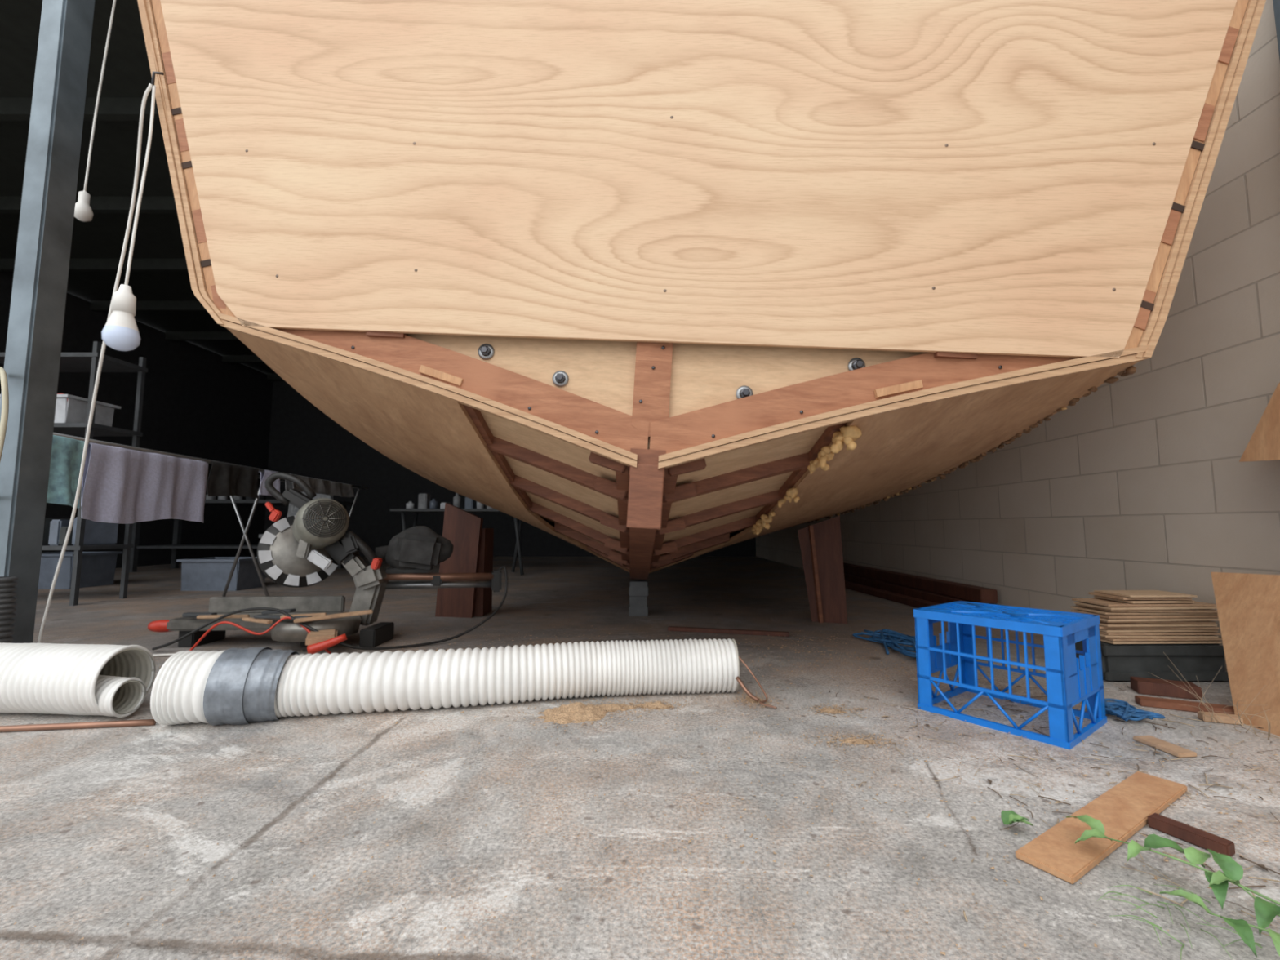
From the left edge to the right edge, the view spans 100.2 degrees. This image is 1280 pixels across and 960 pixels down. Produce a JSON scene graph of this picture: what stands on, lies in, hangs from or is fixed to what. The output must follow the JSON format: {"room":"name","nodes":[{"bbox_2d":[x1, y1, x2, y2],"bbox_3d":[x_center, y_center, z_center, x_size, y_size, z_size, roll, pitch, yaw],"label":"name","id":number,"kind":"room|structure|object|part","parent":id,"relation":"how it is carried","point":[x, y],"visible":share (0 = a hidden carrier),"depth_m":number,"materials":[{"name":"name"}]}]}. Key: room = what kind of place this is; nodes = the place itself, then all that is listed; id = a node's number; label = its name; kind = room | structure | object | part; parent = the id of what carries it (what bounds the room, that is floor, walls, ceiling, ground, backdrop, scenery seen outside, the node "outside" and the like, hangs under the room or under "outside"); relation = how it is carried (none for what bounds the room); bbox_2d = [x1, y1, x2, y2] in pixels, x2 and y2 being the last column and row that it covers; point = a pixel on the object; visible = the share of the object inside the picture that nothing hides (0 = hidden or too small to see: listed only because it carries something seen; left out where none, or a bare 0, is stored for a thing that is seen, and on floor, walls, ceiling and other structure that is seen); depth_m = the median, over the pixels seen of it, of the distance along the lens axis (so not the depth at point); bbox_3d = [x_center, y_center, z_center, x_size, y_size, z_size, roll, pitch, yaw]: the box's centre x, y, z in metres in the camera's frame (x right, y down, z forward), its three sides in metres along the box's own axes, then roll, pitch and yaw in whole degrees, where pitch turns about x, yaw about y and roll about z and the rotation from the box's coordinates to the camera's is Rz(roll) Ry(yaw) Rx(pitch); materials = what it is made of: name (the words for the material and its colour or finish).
{"room":"boat building workshop","nodes":[
{"label":"boat building workshop","id":0,"kind":"room"},
{"bbox_2d":[0,271,273,568],"bbox_3d":[-7.050,-0.623,6.077,0.100,3.400,8.200,0,-5,0],"label":"wall","id":1,"kind":"structure","parent":0,"point":[197,404],"depth_m":8.14,"materials":[{"name":"black"}]},
{"bbox_2d":[0,0,284,380],"bbox_3d":[-2.400,-2.297,6.324,9.300,0.180,8.000,0,-5,0],"label":"ceiling","id":2,"kind":"structure","parent":0,"point":[159,280],"depth_m":4.49,"materials":[{"name":"black"}]},
{"bbox_2d":[74,0,116,222],"bbox_3d":[-2.628,-1.912,2.618,0.177,1.336,0.071,-1,-5,9],"label":"pendant bulb","id":3,"kind":"object","parent":2,"relation":"hanging from","point":[83,212],"visible":0.98,"depth_m":2.59,"materials":[{"name":"white plastic"}]},
{"bbox_2d":[263,380,755,556],"bbox_3d":[-3.000,-0.270,10.112,10.500,3.400,0.100,0,-5,0],"label":"wall","id":4,"kind":"structure","parent":0,"point":[304,441],"depth_m":10.03,"materials":[{"name":"black"}]},
{"bbox_2d":[0,556,1279,959],"bbox_3d":[0.000,0.548,-0.048,28.000,0.001,28.000,0,-5,0],"label":"floor","id":5,"kind":"structure","parent":0,"point":[72,783],"depth_m":1.04,"materials":[{"name":"concrete"}]},
{"bbox_2d":[0,576,18,643],"bbox_3d":[-2.302,0.530,1.891,0.122,0.369,0.118,0,-5,0],"label":"coil","id":6,"kind":"object","parent":5,"relation":"on","point":[6,583],"visible":0.78,"depth_m":1.90,"materials":[{"name":"grey plastic"}]},
{"bbox_2d":[0,0,94,643],"bbox_3d":[-2.440,-0.978,2.193,0.180,3.430,0.180,0,-5,0],"label":"steel post","id":7,"kind":"object","parent":5,"relation":"on","point":[32,361],"visible":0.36,"depth_m":2.15,"materials":[{"name":"grey metal"}]},
{"bbox_2d":[0,366,8,461],"bbox_3d":[-2.350,-0.180,1.954,0.313,0.496,0.030,-4,-6,37],"label":"loop","id":8,"kind":"object","parent":7,"relation":"attached to","point":[4,385],"visible":1,"depth_m":1.88,"materials":[{"name":"white plastic"}]},
{"bbox_2d":[0,341,147,605],"bbox_3d":[-4.400,-0.050,4.020,0.900,1.900,0.400,0,-5,0],"label":"shelving unit","id":9,"kind":"object","parent":5,"relation":"on","point":[72,413],"visible":0.37,"depth_m":3.96,"materials":[{"name":"metal"}]},
{"bbox_2d":[0,392,120,426],"bbox_3d":[-4.451,-0.532,4.062,0.621,0.277,0.400,0,-5,0],"label":"tub","id":10,"kind":"object","parent":9,"relation":"in","point":[69,408],"depth_m":3.96,"materials":[{"name":"white plastic"}]},
{"bbox_2d":[0,642,155,717],"bbox_3d":[-2.106,0.590,1.603,1.291,0.199,0.215,0,-5,2],"label":"pipe","id":11,"kind":"object","parent":5,"relation":"on","point":[108,680],"visible":1,"depth_m":1.52,"materials":[{"name":"plastic"}]},
{"bbox_2d":[0,719,156,732],"bbox_3d":[-1.875,0.667,1.416,1.059,0.015,0.018,1,-5,-8],"label":"copper pipe","id":12,"kind":"object","parent":5,"relation":"on","point":[142,722],"visible":0.96,"depth_m":1.46,"materials":[{"name":"orange metal"}]},
{"bbox_2d":[38,551,122,589],"bbox_3d":[-5.300,0.829,4.947,0.560,0.310,0.460,0,-5,0],"label":"tub","id":13,"kind":"object","parent":5,"relation":"on","point":[98,568],"visible":0.62,"depth_m":4.85,"materials":[{"name":"grey plastic"}]},
{"bbox_2d":[37,71,174,656],"bbox_3d":[-1.775,-0.261,2.020,0.943,1.975,0.457,-3,-6,35],"label":"extension cord","id":14,"kind":"object","parent":5,"relation":"on","point":[150,86],"visible":0.66,"depth_m":1.76,"materials":[{"name":"white plastic"}]},
{"bbox_2d":[46,432,368,596],"bbox_3d":[-3.104,0.417,4.181,0.419,1.006,3.846,0,-5,-5],"label":"clothes rack","id":15,"kind":"object","parent":5,"relation":"on","point":[122,484],"visible":0.75,"depth_m":3.08,"materials":[{"name":"fabric"}]},
{"bbox_2d":[46,435,84,508],"bbox_3d":[-2.786,-0.051,2.507,0.096,0.356,0.367,0,-5,0],"label":"towel","id":16,"kind":"object","parent":15,"relation":"hanging from","point":[67,451],"depth_m":2.57,"materials":[{"name":"teal fabric"}]},
{"bbox_2d":[176,556,265,591],"bbox_3d":[-3.720,0.836,4.795,0.540,0.270,0.410,0,-5,0],"label":"tub","id":17,"kind":"object","parent":5,"relation":"on","point":[211,573],"visible":0.77,"depth_m":4.62,"materials":[{"name":"grey plastic"}]},
{"bbox_2d":[128,488,352,572],"bbox_3d":[-5.100,0.568,6.877,2.400,1.167,0.700,0,-5,0],"label":"workbench","id":18,"kind":"object","parent":5,"relation":"on","point":[175,546],"visible":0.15,"depth_m":6.62,"materials":[{"name":"metal"}]},
{"bbox_2d":[258,491,333,577],"bbox_3d":[-3.900,0.595,6.081,0.500,0.974,0.520,0,-5,0],"label":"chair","id":19,"kind":"object","parent":5,"relation":"on","point":[292,510],"visible":0.02,"depth_m":6.30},
{"bbox_2d":[147,471,507,653],"bbox_3d":[-1.431,0.363,2.457,1.570,0.806,0.619,1,-5,-8],"label":"saw","id":20,"kind":"object","parent":5,"relation":"on","point":[302,549],"visible":1,"depth_m":2.50,"materials":[{"name":"metal"}]},
{"bbox_2d":[390,493,524,574],"bbox_3d":[-2.100,0.610,6.371,1.540,1.000,0.600,0,-5,0],"label":"trestle table","id":21,"kind":"object","parent":5,"relation":"on","point":[425,504],"visible":0.62,"depth_m":6.36,"materials":[{"name":"metal"}]},
{"bbox_2d":[150,638,777,725],"bbox_3d":[-0.470,0.603,1.665,1.742,0.212,0.309,1,-5,-7],"label":"flexible duct","id":22,"kind":"object","parent":5,"relation":"on","point":[233,686],"visible":1,"depth_m":1.58,"materials":[{"name":"plastic"}]},
{"bbox_2d":[435,502,493,617],"bbox_3d":[-1.115,0.498,3.400,0.290,0.700,0.260,0,-5,0],"label":"support","id":23,"kind":"object","parent":5,"relation":"on","point":[473,548],"visible":0.96,"depth_m":3.30,"materials":[{"name":"brown wood"}]},
{"bbox_2d":[628,580,648,616],"bbox_3d":[-0.009,0.741,3.368,0.122,0.210,0.120,0,-5,0],"label":"block","id":24,"kind":"object","parent":5,"relation":"on","point":[638,589],"visible":1,"depth_m":3.31,"materials":[{"name":"grey concrete"}]},
{"bbox_2d":[137,0,1266,579],"bbox_3d":[0.209,-0.360,4.774,3.612,2.269,6.540,0,-5,3],"label":"boat hull","id":25,"kind":"object","parent":24,"relation":"on","point":[646,286],"visible":1,"depth_m":1.56,"materials":[{"name":"brown wood"}]},
{"bbox_2d":[101,84,155,351],"bbox_3d":[-1.565,-0.815,1.647,0.086,0.850,0.086,1,-5,-15],"label":"pendant bulb","id":26,"kind":"object","parent":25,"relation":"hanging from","point":[120,332],"visible":1,"depth_m":1.61,"materials":[{"name":"white plastic"}]},
{"bbox_3d":[-1.565,-0.491,1.619,0.086,0.200,0.086,0,-5,0],"label":"bulb and holder","id":27,"kind":"part","parent":26,"relation":"part of","materials":[{"name":"white plastic"}]},
{"bbox_3d":[-1.544,-0.912,1.655,0.049,0.656,0.013,-1,-5,8],"label":"cord","id":28,"kind":"part","parent":26,"relation":"part of","materials":[{"name":"white plastic"}]},
{"bbox_3d":[0.036,-0.275,1.553,0.104,0.310,0.047,3,-5,0],"label":"transom post","id":29,"kind":"part","parent":25,"relation":"part of","materials":[{"name":"brown wood"}]},
{"bbox_3d":[0.073,-1.043,1.583,3.373,1.452,0.019,0,-5,4],"label":"transom panel","id":30,"kind":"part","parent":25,"relation":"part of","materials":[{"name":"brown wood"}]},
{"bbox_3d":[0.071,-1.042,1.609,3.528,1.459,0.082,0,-5,4],"label":"transom frame","id":31,"kind":"part","parent":25,"relation":"part of","materials":[{"name":"brown wood"}]},
{"bbox_2d":[9,623,1279,959],"bbox_3d":[-0.164,0.692,1.754,3.670,0.034,2.563,0,-5,-5],"label":"sawdust","id":32,"kind":"object","parent":5,"relation":"on","point":[577,712],"visible":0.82,"depth_m":1.51},
{"bbox_2d":[667,626,789,636],"bbox_3d":[0.450,0.783,2.767,0.618,0.020,0.030,-1,-5,14],"label":"batten","id":33,"kind":"object","parent":5,"relation":"on","point":[728,631],"visible":1,"depth_m":2.75,"materials":[{"name":"brown wood"}]},
{"bbox_2d":[797,515,847,623],"bbox_3d":[1.061,0.516,3.117,0.259,0.615,0.100,-2,-5,21],"label":"support","id":34,"kind":"object","parent":5,"relation":"on","point":[820,543],"visible":1,"depth_m":3.10,"materials":[{"name":"brown wood"}]},
{"bbox_2d":[852,628,987,661],"bbox_3d":[1.216,0.743,2.406,0.330,0.042,0.663,0,-5,0],"label":"rope","id":35,"kind":"object","parent":5,"relation":"on","point":[892,639],"visible":0.5,"depth_m":2.51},
{"bbox_2d":[843,562,998,608],"bbox_3d":[1.959,0.858,4.543,0.303,0.178,3.200,0,-5,0],"label":"wooden plank","id":36,"kind":"object","parent":5,"relation":"on","point":[916,591],"visible":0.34,"depth_m":3.89,"materials":[{"name":"brown wood"}]},
{"bbox_2d":[913,600,1106,749],"bbox_3d":[1.082,0.541,1.581,0.319,0.297,0.375,4,-6,-36],"label":"crate","id":37,"kind":"object","parent":5,"relation":"on","point":[1068,685],"visible":1,"depth_m":1.50,"materials":[{"name":"blue plastic"}]},
{"bbox_2d":[1015,771,1187,884],"bbox_3d":[0.882,0.633,1.002,0.558,0.012,0.080,3,-6,-32],"label":"timber plank","id":38,"kind":"object","parent":5,"relation":"on","point":[1124,809],"visible":1,"depth_m":0.96,"materials":[{"name":"beige wood"}]},
{"bbox_2d":[1086,697,1165,720],"bbox_3d":[1.398,0.668,1.545,0.126,0.032,0.140,0,-5,0],"label":"rope","id":39,"kind":"object","parent":5,"relation":"on","point":[1122,709],"visible":0.88,"depth_m":1.52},
{"bbox_2d":[1000,810,1279,959],"bbox_3d":[0.824,0.578,0.735,0.535,0.071,0.293,-3,-6,31],"label":"plant","id":40,"kind":"object","parent":5,"relation":"on","point":[1265,911],"visible":1,"depth_m":0.76,"materials":[{"name":"green plant"}]},
{"bbox_2d":[1075,640,1229,680],"bbox_3d":[1.880,0.663,2.014,0.450,0.130,0.231,0,-5,0],"label":"box","id":41,"kind":"object","parent":5,"relation":"on","point":[1202,661],"visible":0.62,"depth_m":1.91,"materials":[{"name":"black plastic"}]},
{"bbox_2d":[1071,590,1222,644],"bbox_3d":[1.883,0.508,2.007,0.434,0.172,0.187,0,-5,0],"label":"stack","id":42,"kind":"object","parent":41,"relation":"on","point":[1126,616],"visible":0.81,"depth_m":1.93,"materials":[{"name":"beige wood"}]},
{"bbox_2d":[1133,735,1196,757],"bbox_3d":[1.305,0.663,1.332,0.050,0.010,0.110,0,-5,-5],"label":"timber offcut","id":43,"kind":"object","parent":5,"relation":"on","point":[1162,745],"visible":1,"depth_m":1.32,"materials":[{"name":"beige wood"}]},
{"bbox_2d":[1129,676,1202,700],"bbox_3d":[1.730,0.685,1.762,0.156,0.040,0.070,-2,-6,26],"label":"timber offcut","id":44,"kind":"object","parent":5,"relation":"on","point":[1145,686],"visible":0.92,"depth_m":1.74,"materials":[{"name":"brown wood"}]},
{"bbox_2d":[1134,695,1235,714],"bbox_3d":[1.665,0.682,1.607,0.259,0.020,0.050,-3,-6,27],"label":"timber offcut","id":45,"kind":"object","parent":5,"relation":"on","point":[1147,701],"visible":0.56,"depth_m":1.61,"materials":[{"name":"brown wood"}]},
{"bbox_2d":[1147,813,1235,856],"bbox_3d":[0.968,0.623,0.942,0.069,0.020,0.105,0,-5,0],"label":"timber offcut","id":46,"kind":"object","parent":5,"relation":"on","point":[1188,833],"depth_m":0.93,"materials":[{"name":"brown wood"}]},
{"bbox_2d":[1197,711,1243,724],"bbox_3d":[1.640,0.673,1.512,0.085,0.020,0.030,-2,-5,20],"label":"timber offcut","id":47,"kind":"object","parent":5,"relation":"on","point":[1226,719],"visible":0.89,"depth_m":1.50,"materials":[{"name":"beige wood"}]},
{"bbox_2d":[1210,572,1279,736],"bbox_3d":[1.776,0.461,1.364,0.272,0.420,0.802,0,-5,0],"label":"plywood sheet","id":48,"kind":"object","parent":5,"relation":"on","point":[1248,605],"visible":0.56,"depth_m":1.57,"materials":[{"name":"brown plywood"}]},
{"bbox_2d":[1239,382,1279,462],"bbox_3d":[2.016,-0.104,1.397,0.132,1.550,0.765,0,-5,0],"label":"plywood sheet","id":49,"kind":"object","parent":5,"relation":"on","point":[1264,444],"visible":1,"depth_m":1.71,"materials":[{"name":"brown wood"}]},
{"bbox_2d":[755,0,1279,671],"bbox_3d":[2.250,-0.767,3.279,0.200,3.200,13.600,0,-5,0],"label":"wall","id":50,"kind":"structure","parent":0,"point":[1140,483],"depth_m":2.20,"materials":[{"name":"grey brick"}]},
{"bbox_2d":[1272,0,1279,61],"bbox_3d":[2.120,-0.906,1.690,0.055,3.200,0.070,0,-5,0],"label":"downpipe","id":51,"kind":"object","parent":50,"relation":"attached to","point":[1276,2],"visible":1,"depth_m":1.76,"materials":[{"name":"paint"}]}
]}

